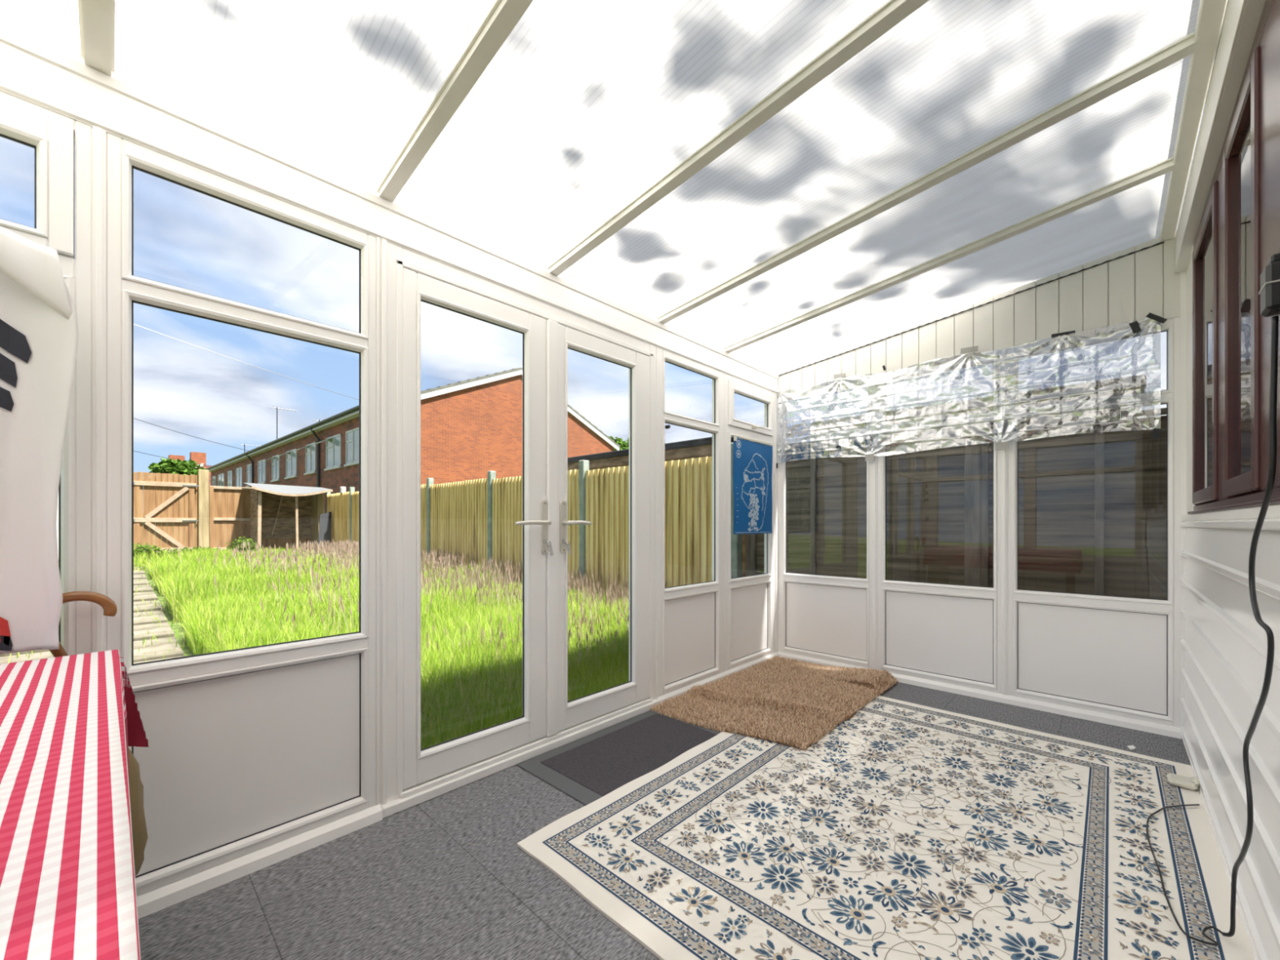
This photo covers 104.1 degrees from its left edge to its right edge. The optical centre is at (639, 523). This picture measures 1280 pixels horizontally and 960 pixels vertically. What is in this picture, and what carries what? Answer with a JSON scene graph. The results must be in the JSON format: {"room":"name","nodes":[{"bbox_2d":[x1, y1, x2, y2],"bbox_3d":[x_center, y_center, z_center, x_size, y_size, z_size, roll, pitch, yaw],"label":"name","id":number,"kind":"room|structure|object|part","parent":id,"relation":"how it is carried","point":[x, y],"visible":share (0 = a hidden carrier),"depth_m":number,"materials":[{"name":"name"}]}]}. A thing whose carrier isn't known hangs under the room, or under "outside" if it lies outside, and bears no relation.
{"room":"sunroom","nodes":[
{"label":"sunroom","id":0,"kind":"room"},
{"bbox_2d":[0,16,778,393],"bbox_3d":[-0.458,-1.113,2.333,0.070,0.175,4.580,0,0,43],"label":"roof beam","id":1,"kind":"structure","parent":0,"point":[37,69],"depth_m":1.60,"materials":[{"name":"white plastic"}]},
{"bbox_2d":[0,90,92,655],"bbox_3d":[-1.686,-0.010,1.026,0.078,2.030,0.754,0,0,43],"label":"window","id":2,"kind":"structure","parent":1,"relation":"in","point":[52,135],"depth_m":1.26,"materials":[{"name":"white plastic"}]},
{"bbox_3d":[-1.678,-0.836,1.031,0.062,0.320,0.673,0,0,43],"label":"sash frame","id":3,"kind":"part","parent":2,"relation":"part of","materials":[{"name":"white plastic"}]},
{"bbox_2d":[0,226,78,654],"bbox_3d":[-1.592,-0.184,0.951,0.055,0.962,0.694,0,0,43],"label":"hanging cloth","id":4,"kind":"object","parent":2,"relation":"hanging from","point":[39,327],"visible":1,"depth_m":1.16,"materials":[{"name":"fabric"}]},
{"bbox_2d":[92,125,106,652],"bbox_3d":[-1.422,-0.010,1.312,0.068,2.030,0.024,0,0,43],"label":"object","id":5,"kind":"structure","parent":1,"relation":"attached to","point":[99,135],"depth_m":1.29,"materials":[{"name":"white plastic"}]},
{"bbox_2d":[106,133,376,896],"bbox_3d":[-1.188,-0.010,1.562,0.066,2.030,0.660,0,0,43],"label":"window","id":6,"kind":"structure","parent":1,"relation":"in","point":[250,749],"depth_m":1.50,"materials":[{"name":"white plastic"}]},
{"bbox_3d":[-1.192,0.709,1.566,0.026,0.523,0.583,0,0,43],"label":"infill panel","id":7,"kind":"part","parent":6,"relation":"part of","materials":[{"name":"white plastic"}]},
{"bbox_2d":[375,236,386,804],"bbox_3d":[-0.950,-0.010,1.812,0.069,2.030,0.032,0,0,43],"label":"trim","id":8,"kind":"structure","parent":1,"relation":"attached to","point":[384,241],"depth_m":1.79,"materials":[{"name":"white plastic"}]},
{"bbox_2d":[403,267,553,789],"bbox_3d":[-0.649,0.018,2.081,0.128,1.936,0.656,0,0,43],"label":"door","id":9,"kind":"structure","parent":1,"relation":"in","point":[420,766],"depth_m":2.03,"materials":[{"name":"white plastic"}]},
{"bbox_3d":[-0.477,-0.005,2.214,0.061,0.024,0.195,0,0,43],"label":"lever","id":10,"kind":"part","parent":9,"relation":"part of","materials":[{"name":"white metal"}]},
{"bbox_2d":[379,239,659,818],"bbox_3d":[-0.432,0.013,2.347,0.088,2.075,1.500,0,0,43],"label":"trim","id":11,"kind":"structure","parent":1,"relation":"attached to","point":[399,799],"depth_m":1.84,"materials":[{"name":"white plastic"}]},
{"bbox_2d":[546,319,649,736],"bbox_3d":[-0.185,0.018,2.573,0.128,1.936,0.716,0,0,43],"label":"door","id":12,"kind":"structure","parent":1,"relation":"in","point":[562,713],"depth_m":2.47,"materials":[{"name":"white plastic"}]},
{"bbox_3d":[-0.300,-0.005,2.401,0.061,0.024,0.148,0,0,43],"label":"lever","id":13,"kind":"part","parent":12,"relation":"part of","materials":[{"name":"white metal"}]},
{"bbox_2d":[656,346,724,697],"bbox_3d":[0.315,-0.010,3.155,0.066,2.030,0.700,0,0,43],"label":"window","id":14,"kind":"structure","parent":1,"relation":"in","point":[690,618],"depth_m":3.13,"materials":[{"name":"white plastic"}]},
{"bbox_3d":[0.310,0.709,3.157,0.026,0.523,0.555,0,0,43],"label":"infill panel","id":15,"kind":"part","parent":14,"relation":"part of","materials":[{"name":"white plastic"}]},
{"bbox_2d":[724,373,774,671],"bbox_3d":[0.810,-0.010,3.650,0.107,2.030,0.700,0,0,43],"label":"window","id":16,"kind":"structure","parent":1,"relation":"in","point":[748,600],"depth_m":3.61,"materials":[{"name":"white plastic"}]},
{"bbox_3d":[0.791,0.709,3.667,0.026,0.523,0.556,0,0,43],"label":"infill panel","id":17,"kind":"part","parent":16,"relation":"part of","materials":[{"name":"white plastic"}]},
{"bbox_3d":[0.803,-0.834,3.660,0.062,0.309,0.614,0,0,43],"label":"sash frame","id":18,"kind":"part","parent":16,"relation":"part of","materials":[{"name":"white plastic"}]},
{"bbox_2d":[733,435,772,533],"bbox_3d":[0.832,-0.272,3.643,0.015,0.687,0.548,0,0,43],"label":"map poster","id":19,"kind":"object","parent":16,"relation":"attached to","point":[752,458],"visible":1,"depth_m":3.62,"materials":[{"name":"blue paper"}]},
{"bbox_3d":[0.871,-0.705,3.655,0.134,0.026,0.032,0,0,-34],"label":"sash handle","id":20,"kind":"part","parent":16,"relation":"part of","materials":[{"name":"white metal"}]},
{"bbox_2d":[774,392,783,652],"bbox_3d":[1.090,0.013,3.944,0.110,2.075,0.112,0,0,43],"label":"trim","id":21,"kind":"structure","parent":1,"relation":"attached to","point":[779,473],"depth_m":3.91,"materials":[{"name":"white plastic"}]},
{"bbox_2d":[0,0,1265,371],"bbox_3d":[0.284,-1.280,1.619,2.390,0.400,4.640,0,0,43],"label":"ceiling","id":22,"kind":"structure","parent":0,"point":[780,184],"depth_m":1.63,"materials":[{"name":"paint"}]},
{"bbox_3d":[1.091,-1.446,0.858,0.052,0.068,4.520,0,0,43],"label":"wall plate","id":23,"kind":"part","parent":22,"relation":"part of","materials":[{"name":"paint"}]},
{"bbox_2d":[137,682,1190,959],"bbox_3d":[0.343,1.110,1.557,2.300,0.120,4.610,0,0,43],"label":"floor","id":24,"kind":"structure","parent":0,"point":[446,876],"depth_m":1.43,"materials":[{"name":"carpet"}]},
{"bbox_2d":[48,591,117,657],"bbox_3d":[-1.390,0.607,1.230,0.043,0.879,0.140,0,0,43],"label":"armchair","id":25,"kind":"object","parent":24,"relation":"on","point":[108,606],"visible":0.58,"depth_m":1.25,"materials":[{"name":"wood"}]},
{"bbox_2d":[136,651,779,919],"bbox_3d":[-0.447,1.027,2.337,0.100,0.046,4.560,0,0,43],"label":"baseboard","id":26,"kind":"structure","parent":24,"relation":"on","point":[150,902],"depth_m":1.53,"materials":[{"name":"white plastic"}]},
{"bbox_2d":[516,710,720,805],"bbox_3d":[-0.028,1.046,2.325,0.514,0.008,0.930,0,0,43],"label":"doormat","id":27,"kind":"object","parent":24,"relation":"on","point":[586,769],"visible":0.82,"depth_m":2.25,"materials":[{"name":"grey fabric"}]},
{"bbox_2d":[650,655,897,750],"bbox_3d":[0.870,1.000,3.033,0.895,0.098,1.503,0,0,43],"label":"shag rug","id":28,"kind":"object","parent":24,"relation":"on","point":[794,703],"visible":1,"depth_m":2.85,"materials":[{"name":"brown carpet"}]},
{"bbox_2d":[516,695,1254,959],"bbox_3d":[0.985,1.042,1.889,1.673,0.015,2.293,0,0,43],"label":"patterned rug","id":29,"kind":"object","parent":24,"relation":"on","point":[907,830],"visible":0.87,"depth_m":1.58,"materials":[{"name":"beige fabric"}]},
{"bbox_2d":[1166,773,1199,790],"bbox_3d":[2.156,1.016,1.977,0.090,0.041,0.080,0,0,43],"label":"plastic box","id":30,"kind":"object","parent":29,"relation":"on","point":[1185,782],"visible":0.97,"depth_m":1.96,"materials":[{"name":"beige plastic"}]},
{"bbox_2d":[778,651,1182,738],"bbox_3d":[1.891,1.027,3.204,2.170,0.046,0.088,0,0,43],"label":"baseboard","id":31,"kind":"structure","parent":24,"relation":"on","point":[1127,722],"depth_m":2.84,"materials":[{"name":"white plastic"}]},
{"bbox_2d":[1127,745,1135,749],"bbox_3d":[2.303,1.046,2.336,0.049,0.005,0.029,0,0,-8],"label":"paper scrap","id":32,"kind":"object","parent":24,"relation":"on","point":[1131,747],"visible":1,"depth_m":2.34,"materials":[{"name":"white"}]},
{"bbox_3d":[-0.998,0.679,0.404,1.468,0.742,0.794,0,0,43],"label":"side table","id":33,"kind":"object","parent":24,"relation":"on","visible":0},
{"bbox_2d":[0,648,148,959],"bbox_3d":[-0.998,0.433,0.405,1.534,0.267,0.916,0,0,43],"label":"tablecloth","id":34,"kind":"object","parent":33,"relation":"on","point":[68,724],"visible":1,"depth_m":0.53,"materials":[{"name":"fabric"}]},
{"bbox_2d":[128,746,147,875],"bbox_3d":[-1.242,0.569,1.057,0.212,0.468,0.280,0,0,43],"label":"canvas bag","id":35,"kind":"object","parent":33,"relation":"hanging from","point":[140,835],"visible":0.11,"depth_m":1.10,"materials":[{"name":"fabric"}]},
{"bbox_2d":[777,232,1180,391],"bbox_3d":[1.904,-1.236,3.204,2.190,0.431,0.056,0,0,43],"label":"wall","id":36,"kind":"structure","parent":0,"point":[1132,286],"depth_m":2.84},
{"bbox_2d":[783,460,872,668],"bbox_3d":[1.377,-0.010,3.705,0.724,2.030,0.066,0,0,43],"label":"window","id":37,"kind":"structure","parent":36,"relation":"in","point":[829,618],"depth_m":3.66,"materials":[{"name":"white plastic"}]},
{"bbox_3d":[1.377,0.709,3.712,0.628,0.523,0.026,0,0,43],"label":"infill panel","id":38,"kind":"part","parent":37,"relation":"part of","materials":[{"name":"white plastic"}]},
{"bbox_2d":[877,442,1001,693],"bbox_3d":[1.904,-0.010,3.207,0.726,2.030,0.066,0,0,43],"label":"window","id":39,"kind":"structure","parent":36,"relation":"in","point":[949,633],"depth_m":3.17,"materials":[{"name":"white plastic"}]},
{"bbox_3d":[1.909,0.709,3.210,0.626,0.523,0.026,0,0,43],"label":"infill panel","id":40,"kind":"part","parent":39,"relation":"part of","materials":[{"name":"white plastic"}]},
{"bbox_2d":[778,241,1164,376],"bbox_3d":[1.850,-1.285,3.207,2.101,0.246,0.009,0,0,43],"label":"trim","id":41,"kind":"structure","parent":36,"relation":"attached to","point":[1144,248],"depth_m":2.97,"materials":[{"name":"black plastic"}]},
{"bbox_2d":[776,312,1167,468],"bbox_3d":[1.836,-0.749,3.187,2.111,0.654,0.039,0,0,43],"label":"foil sheet","id":42,"kind":"object","parent":36,"relation":"attached to","point":[1106,379],"visible":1,"depth_m":2.96,"materials":[{"name":"silver metal"}]},
{"bbox_2d":[872,271,1186,728],"bbox_3d":[2.165,-0.195,2.958,1.474,2.490,0.070,0,0,43],"label":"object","id":43,"kind":"structure","parent":36,"relation":"attached to","point":[1183,274],"depth_m":2.93,"materials":[{"name":"white plastic"}]},
{"bbox_2d":[1008,316,1180,727],"bbox_3d":[2.424,-0.010,2.716,0.704,2.030,0.066,0,0,43],"label":"window","id":44,"kind":"structure","parent":36,"relation":"in","point":[1117,655],"depth_m":2.64,"materials":[{"name":"white plastic"}]},
{"bbox_3d":[2.433,0.709,2.715,0.620,0.523,0.026,0,0,43],"label":"infill panel","id":45,"kind":"part","parent":44,"relation":"part of","materials":[{"name":"white plastic"}]},
{"bbox_2d":[1203,0,1228,110],"bbox_3d":[1.981,-1.927,1.727,6.267,6.365,3.408,0,0,-39],"label":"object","id":46,"kind":"object","parent":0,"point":[1228,0],"depth_m":3.20,"materials":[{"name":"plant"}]},
{"bbox_2d":[1181,245,1279,959],"bbox_3d":[1.401,-0.249,0.929,0.260,2.601,5.050,0,0,43],"label":"wall","id":47,"kind":"structure","parent":0,"point":[1223,672],"depth_m":1.43,"materials":[{"name":"white"}]},
{"bbox_2d":[1146,244,1279,946],"bbox_3d":[1.541,-0.108,1.390,0.160,2.285,1.350,0,0,43],"label":"power cable","id":48,"kind":"object","parent":47,"relation":"attached to","point":[1269,292],"visible":1,"depth_m":0.95,"materials":[{"name":"black rubber"}]},
{"bbox_3d":[1.134,-0.027,0.800,0.046,0.030,4.496,0,0,43],"label":"sill trim","id":49,"kind":"part","parent":47,"relation":"part of","materials":[{"name":"white plastic"}]},
{"bbox_2d":[1187,0,1279,514],"bbox_3d":[1.033,-0.638,0.661,0.102,1.192,4.155,0,0,43],"label":"window","id":50,"kind":"structure","parent":47,"relation":"in","point":[1237,234],"depth_m":1.41,"materials":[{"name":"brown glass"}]},
{"bbox_3d":[2.189,-0.627,1.922,0.001,0.995,0.533,0,0,43],"label":"glass pane","id":51,"kind":"part","parent":50,"relation":"part of","materials":[{"name":"clear glass"}]},
{"bbox_3d":[2.203,-0.627,1.908,0.072,1.087,0.629,0,0,43],"label":"sash frame","id":52,"kind":"part","parent":50,"relation":"part of","materials":[{"name":"brown wood"}]},
{"bbox_3d":[1.686,-0.627,1.389,0.001,0.995,0.388,0,0,43],"label":"glass pane","id":53,"kind":"part","parent":50,"relation":"part of","materials":[{"name":"clear glass"}]},
{"bbox_3d":[1.701,-0.627,1.375,0.072,1.087,0.484,0,0,43],"label":"sash frame","id":54,"kind":"part","parent":50,"relation":"part of","materials":[{"name":"brown wood"}]},
{"label":"outside","id":55,"kind":"structure","parent":0,"visible":0},
{"bbox_2d":[133,324,359,399],"bbox_3d":[-23.239,-11.199,37.893,0.034,6.533,44.050,0,0,41],"label":"overhead wire","id":56,"kind":"object","parent":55,"point":[133,324],"visible":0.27,"depth_m":33.54,"materials":[{"name":"black"}]},
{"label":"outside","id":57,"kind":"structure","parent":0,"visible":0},
{"bbox_2d":[141,512,223,656],"bbox_3d":[-21.370,-0.091,45.755,89.930,2.668,90.000,0,0,43],"label":"ground","id":58,"kind":"structure","parent":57,"point":[180,638],"depth_m":5.27,"materials":[{"name":"plant"}]},
{"bbox_2d":[0,649,49,657],"bbox_3d":[-5.189,1.032,4.187,0.753,0.051,0.583,0,0,43],"label":"paving slab","id":59,"kind":"object","parent":58,"relation":"on","point":[36,651],"visible":0.03,"depth_m":3.96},
{"bbox_2d":[0,651,53,664],"bbox_3d":[-4.591,1.054,3.633,0.817,0.053,0.599,0,0,43],"label":"paving slab","id":60,"kind":"object","parent":58,"relation":"on","point":[45,655],"visible":0.1,"depth_m":3.84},
{"bbox_2d":[56,491,58,559],"bbox_3d":[-13.970,-0.125,9.542,0.200,2.350,5.480,0,0,43],"label":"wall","id":61,"kind":"structure","parent":58,"relation":"on","point":[57,515],"depth_m":10.82,"materials":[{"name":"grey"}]},
{"bbox_2d":[133,569,145,574],"bbox_3d":[-9.040,0.862,8.677,0.821,0.050,0.588,0,0,43],"label":"paving slab","id":62,"kind":"object","parent":58,"relation":"on","point":[139,571],"visible":0.26,"depth_m":8.61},
{"bbox_2d":[133,573,146,579],"bbox_3d":[-8.443,0.885,8.109,0.766,0.051,0.582,0,0,43],"label":"paving slab","id":63,"kind":"object","parent":58,"relation":"on","point":[136,576],"visible":0.3,"depth_m":8.11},
{"bbox_2d":[133,578,149,585],"bbox_3d":[-7.845,0.908,7.544,0.818,0.052,0.580,0,0,43],"label":"paving slab","id":64,"kind":"object","parent":58,"relation":"on","point":[135,582],"visible":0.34,"depth_m":7.51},
{"bbox_2d":[133,584,152,592],"bbox_3d":[-7.236,0.932,6.975,0.789,0.053,0.588,0,0,43],"label":"paving slab","id":65,"kind":"object","parent":58,"relation":"on","point":[148,588],"visible":0.32,"depth_m":6.93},
{"bbox_2d":[133,591,158,601],"bbox_3d":[-6.618,0.958,6.395,0.847,0.051,0.594,0,0,43],"label":"paving slab","id":66,"kind":"object","parent":58,"relation":"on","point":[151,596],"visible":0.34,"depth_m":6.35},
{"bbox_2d":[133,600,163,612],"bbox_3d":[-5.981,0.984,5.796,0.844,0.049,0.597,0,0,43],"label":"paving slab","id":67,"kind":"object","parent":58,"relation":"on","point":[149,606],"visible":0.38,"depth_m":5.82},
{"bbox_2d":[133,542,164,558],"bbox_3d":[-10.945,0.643,10.971,0.627,0.454,0.718,0,0,43],"label":"leafy weed","id":68,"kind":"object","parent":58,"relation":"on","point":[139,548],"visible":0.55,"depth_m":10.96,"materials":[{"name":"green plant"}]},
{"bbox_2d":[133,610,167,625],"bbox_3d":[-5.358,1.008,5.199,0.821,0.051,0.584,0,0,43],"label":"paving slab","id":69,"kind":"object","parent":58,"relation":"on","point":[137,620],"visible":0.24,"depth_m":5.19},
{"bbox_2d":[133,622,174,641],"bbox_3d":[-4.763,1.030,4.639,0.753,0.053,0.586,0,0,43],"label":"paving slab","id":70,"kind":"object","parent":58,"relation":"on","point":[141,630],"visible":0.34,"depth_m":4.66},
{"bbox_2d":[133,636,183,662],"bbox_3d":[-4.169,1.056,4.080,0.817,0.050,0.588,0,0,43],"label":"paving slab","id":71,"kind":"object","parent":58,"relation":"on","point":[162,646],"visible":0.34,"depth_m":4.10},
{"bbox_2d":[133,655,183,663],"bbox_3d":[-3.571,1.078,3.517,0.765,0.052,0.590,0,0,43],"label":"paving slab","id":72,"kind":"object","parent":58,"relation":"on","point":[181,655],"visible":0.04,"depth_m":3.85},
{"bbox_2d":[147,457,206,499],"bbox_3d":[-21.518,-0.917,23.343,1.820,4.366,1.935,0,0,-22],"label":"tree","id":73,"kind":"object","parent":58,"relation":"on","point":[165,466],"visible":0.4,"depth_m":22.83,"materials":[{"name":"green plant"}]},
{"bbox_2d":[142,451,211,518],"bbox_3d":[-39.996,-2.650,46.145,6.300,7.400,9.000,0,0,43],"label":"house","id":74,"kind":"structure","parent":58,"relation":"on","point":[199,457],"depth_m":44.03,"materials":[{"name":"brick"}]},
{"bbox_2d":[197,469,208,549],"bbox_3d":[-10.936,-0.200,12.495,0.160,2.300,0.200,0,0,43],"label":"gate post","id":75,"kind":"object","parent":58,"relation":"on","point":[203,475],"visible":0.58,"depth_m":12.44,"materials":[{"name":"beige wood"}]},
{"bbox_2d":[226,536,261,553],"bbox_3d":[-9.504,0.605,11.946,0.607,0.602,0.678,0,0,18],"label":"leafy weed","id":76,"kind":"object","parent":58,"relation":"on","point":[240,541],"visible":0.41,"depth_m":11.88,"materials":[{"name":"green plant"}]},
{"bbox_2d":[208,485,311,551],"bbox_3d":[-9.984,-0.135,13.479,0.066,1.649,2.518,0,0,43],"label":"fence","id":77,"kind":"object","parent":58,"relation":"on","point":[228,506],"visible":0.31,"depth_m":12.85,"materials":[{"name":"brown wood"}]},
{"bbox_3d":[-10.015,-0.120,13.441,0.040,0.068,2.420,0,0,43],"label":"rail","id":78,"kind":"part","parent":77,"relation":"part of","materials":[{"name":"brown wood"}]},
{"bbox_3d":[-10.015,-0.925,13.441,0.040,0.068,2.420,0,0,43],"label":"rail","id":79,"kind":"part","parent":77,"relation":"part of","materials":[{"name":"brown wood"}]},
{"bbox_2d":[4,544,628,749],"bbox_3d":[-5.396,0.794,7.406,14.187,0.756,5.167,0,0,43],"label":"grass","id":80,"kind":"structure","parent":58,"relation":"on","point":[462,697],"depth_m":4.20,"materials":[{"name":"green plant"}]},
{"bbox_2d":[204,367,619,513],"bbox_3d":[-16.138,-2.650,30.163,30.100,7.400,11.648,0,0,41],"label":"house","id":81,"kind":"structure","parent":58,"relation":"on","point":[471,428],"depth_m":19.42,"materials":[{"name":"orange brick"}]},
{"bbox_2d":[133,417,247,450],"bbox_3d":[-32.930,-8.348,30.536,0.034,6.431,20.890,0,0,27],"label":"overhead wire","id":82,"kind":"object","parent":81,"relation":"attached to","point":[134,418],"visible":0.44,"depth_m":34.23,"materials":[{"name":"black"}]},
{"bbox_3d":[-28.090,-2.755,33.458,1.900,1.110,0.010,0,0,41],"label":"glass pane","id":83,"kind":"part","parent":81,"relation":"part of","materials":[{"name":"grey"}]},
{"bbox_3d":[-25.950,-2.755,31.575,1.200,1.110,0.010,0,0,41],"label":"glass pane","id":84,"kind":"part","parent":81,"relation":"part of","materials":[{"name":"grey"}]},
{"bbox_3d":[-23.960,-2.755,29.825,1.500,1.110,0.010,0,0,41],"label":"glass pane","id":85,"kind":"part","parent":81,"relation":"part of","materials":[{"name":"grey"}]},
{"bbox_3d":[-21.895,-2.755,28.009,1.200,1.110,0.010,0,0,41],"label":"glass pane","id":86,"kind":"part","parent":81,"relation":"part of","materials":[{"name":"grey"}]},
{"bbox_3d":[-19.887,-2.755,26.242,1.450,1.110,0.010,0,0,41],"label":"glass pane","id":87,"kind":"part","parent":81,"relation":"part of","materials":[{"name":"grey"}]},
{"bbox_3d":[-17.841,-2.755,24.442,1.200,1.110,0.010,0,0,41],"label":"glass pane","id":88,"kind":"part","parent":81,"relation":"part of","materials":[{"name":"grey"}]},
{"bbox_3d":[-15.851,-2.755,22.692,1.500,1.110,0.010,0,0,41],"label":"glass pane","id":89,"kind":"part","parent":81,"relation":"part of","materials":[{"name":"grey"}]},
{"bbox_3d":[-13.749,-2.755,20.842,1.200,1.110,0.010,0,0,41],"label":"glass pane","id":90,"kind":"part","parent":81,"relation":"part of","materials":[{"name":"grey"}]},
{"bbox_3d":[-11.684,-2.755,19.026,1.500,1.110,0.010,0,0,41],"label":"glass pane","id":91,"kind":"part","parent":81,"relation":"part of","materials":[{"name":"grey"}]},
{"bbox_3d":[-10.164,-2.755,17.688,1.250,1.110,0.010,0,0,41],"label":"glass pane","id":92,"kind":"part","parent":81,"relation":"part of","materials":[{"name":"grey"}]},
{"bbox_2d":[178,537,671,664],"bbox_3d":[-3.910,0.721,6.965,9.821,0.836,3.661,0,0,43],"label":"grass","id":93,"kind":"structure","parent":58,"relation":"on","point":[341,545],"depth_m":5.93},
{"bbox_2d":[325,442,742,599],"bbox_3d":[-3.869,0.163,9.333,13.276,2.262,0.120,0,0,43],"label":"fence","id":94,"kind":"object","parent":58,"relation":"on","point":[479,517],"depth_m":6.29,"materials":[{"name":"wood"}]},
{"bbox_3d":[-8.662,-0.016,13.855,0.096,1.856,0.100,0,0,43],"label":"concrete post","id":95,"kind":"part","parent":94,"relation":"part of","materials":[{"name":"beige concrete"}]},
{"bbox_3d":[-7.724,-0.877,12.970,0.120,0.180,0.120,0,0,43],"label":"post cap","id":96,"kind":"part","parent":94,"relation":"part of","materials":[{"name":"grey concrete"}]},
{"bbox_3d":[-7.207,0.026,12.483,0.096,1.889,0.100,0,0,43],"label":"concrete post","id":97,"kind":"part","parent":94,"relation":"part of","materials":[{"name":"grey concrete"}]},
{"bbox_3d":[-3.964,0.118,9.422,0.096,1.962,0.100,0,0,43],"label":"concrete post","id":98,"kind":"part","parent":94,"relation":"part of","materials":[{"name":"grey concrete"}]},
{"bbox_3d":[-2.349,0.164,7.898,0.096,1.999,0.100,0,0,43],"label":"concrete post","id":99,"kind":"part","parent":94,"relation":"part of","materials":[{"name":"grey concrete"}]},
{"bbox_3d":[-0.713,0.211,6.354,0.096,2.036,0.100,0,0,43],"label":"concrete post","id":100,"kind":"part","parent":94,"relation":"part of","materials":[{"name":"grey concrete"}]},
{"bbox_3d":[0.924,0.258,4.810,0.096,2.073,0.100,0,0,43],"label":"concrete post","id":101,"kind":"part","parent":94,"relation":"part of","materials":[{"name":"grey concrete"}]},
{"bbox_2d":[608,435,628,450],"bbox_3d":[-1.298,-2.399,33.643,3.756,7.318,3.518,0,0,43],"label":"round tree","id":102,"kind":"object","parent":58,"relation":"on","point":[624,445],"visible":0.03,"depth_m":32.86,"materials":[{"name":"green plant"}]},
{"bbox_3d":[-9.086,0.827,11.657,3.600,0.164,3.660,0,0,43],"label":"gravel","id":103,"kind":"object","parent":58,"relation":"on","visible":0},
{"bbox_2d":[158,546,219,555],"bbox_3d":[-10.485,0.680,11.639,0.590,0.344,1.098,0,0,43],"label":"leafy weed","id":104,"kind":"object","parent":103,"relation":"on","point":[193,547],"visible":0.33,"depth_m":11.54,"materials":[{"name":"green plant"}]},
{"bbox_2d":[243,482,333,551],"bbox_3d":[-9.326,-0.111,13.247,1.109,1.922,1.760,0,0,43],"label":"shelter","id":105,"kind":"object","parent":103,"relation":"on","point":[291,522],"visible":0.8,"depth_m":13.46,"materials":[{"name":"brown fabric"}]},
{"bbox_3d":[-9.528,0.010,12.486,0.050,1.641,0.090,0,0,43],"label":"post","id":106,"kind":"part","parent":105,"relation":"part of","materials":[{"name":"brown wood"}]},
{"bbox_3d":[-8.986,0.010,13.061,0.050,1.641,0.070,0,0,43],"label":"post","id":107,"kind":"part","parent":105,"relation":"part of","materials":[{"name":"brown wood"}]},
{"bbox_3d":[-8.974,-0.020,13.889,0.700,1.700,0.140,0,0,43],"label":"post","id":108,"kind":"part","parent":105,"relation":"part of","materials":[{"name":"brown wood"}]},
{"bbox_2d":[318,511,331,550],"bbox_3d":[-8.340,0.250,13.184,0.370,1.160,0.405,0,0,43],"label":"board","id":109,"kind":"object","parent":103,"relation":"on","point":[325,519],"visible":0.64,"depth_m":13.22,"materials":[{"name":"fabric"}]},
{"bbox_3d":[-11.890,-0.160,11.484,0.160,2.220,0.160,0,0,43],"label":"gate post","id":110,"kind":"object","parent":58,"relation":"on","visible":0},
{"bbox_2d":[133,471,199,552],"bbox_3d":[-11.352,-0.269,11.980,0.096,1.897,1.340,0,0,43],"label":"gate","id":111,"kind":"object","parent":110,"relation":"attached to","point":[175,520],"visible":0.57,"depth_m":11.97,"materials":[{"name":"brown wood"}]},
{"bbox_3d":[-11.382,-0.090,11.960,0.045,0.100,1.110,0,0,43],"label":"rail","id":112,"kind":"part","parent":111,"relation":"part of","materials":[{"name":"brown wood"}]},
{"bbox_3d":[-11.382,-0.950,11.960,0.045,0.100,1.110,0,0,43],"label":"rail","id":113,"kind":"part","parent":111,"relation":"part of","materials":[{"name":"brown wood"}]},
{"bbox_3d":[-11.382,0.630,11.960,0.045,0.100,1.110,0,0,43],"label":"rail","id":114,"kind":"part","parent":111,"relation":"part of","materials":[{"name":"brown wood"}]},
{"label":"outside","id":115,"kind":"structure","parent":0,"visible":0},
{"bbox_3d":[11.770,1.212,0.735,20.070,0.075,70.000,0,0,43],"label":"ground","id":116,"kind":"structure","parent":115,"visible":0},
{"bbox_2d":[567,436,745,576],"bbox_3d":[2.278,0.075,7.272,7.050,2.350,3.320,0,0,43],"label":"garage","id":117,"kind":"structure","parent":116,"relation":"on","point":[700,447],"depth_m":6.80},
{"bbox_2d":[745,407,1166,599],"bbox_3d":[3.762,0.250,2.338,7.442,2.000,0.100,0,0,43],"label":"window glass","id":118,"kind":"object","parent":116,"relation":"on","point":[1092,506],"visible":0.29,"depth_m":3.42,"materials":[{"name":"clear glass"}]},
{"bbox_3d":[1.078,0.250,4.871,0.060,2.000,0.100,0,0,43],"label":"post","id":119,"kind":"part","parent":118,"relation":"part of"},
{"bbox_3d":[2.431,0.250,3.594,0.060,2.000,0.100,0,0,43],"label":"post","id":120,"kind":"part","parent":118,"relation":"part of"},
{"bbox_3d":[3.100,-0.665,2.949,1.800,0.030,0.080,0,0,43],"label":"capping rail","id":121,"kind":"part","parent":118,"relation":"part of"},
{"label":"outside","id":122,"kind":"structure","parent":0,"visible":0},
{"bbox_2d":[133,450,209,466],"bbox_3d":[-35.757,-7.048,30.454,0.034,5.032,18.876,0,0,11],"label":"overhead wire","id":123,"kind":"object","parent":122,"point":[133,451],"visible":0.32,"depth_m":35.99,"materials":[{"name":"black"}]}
]}

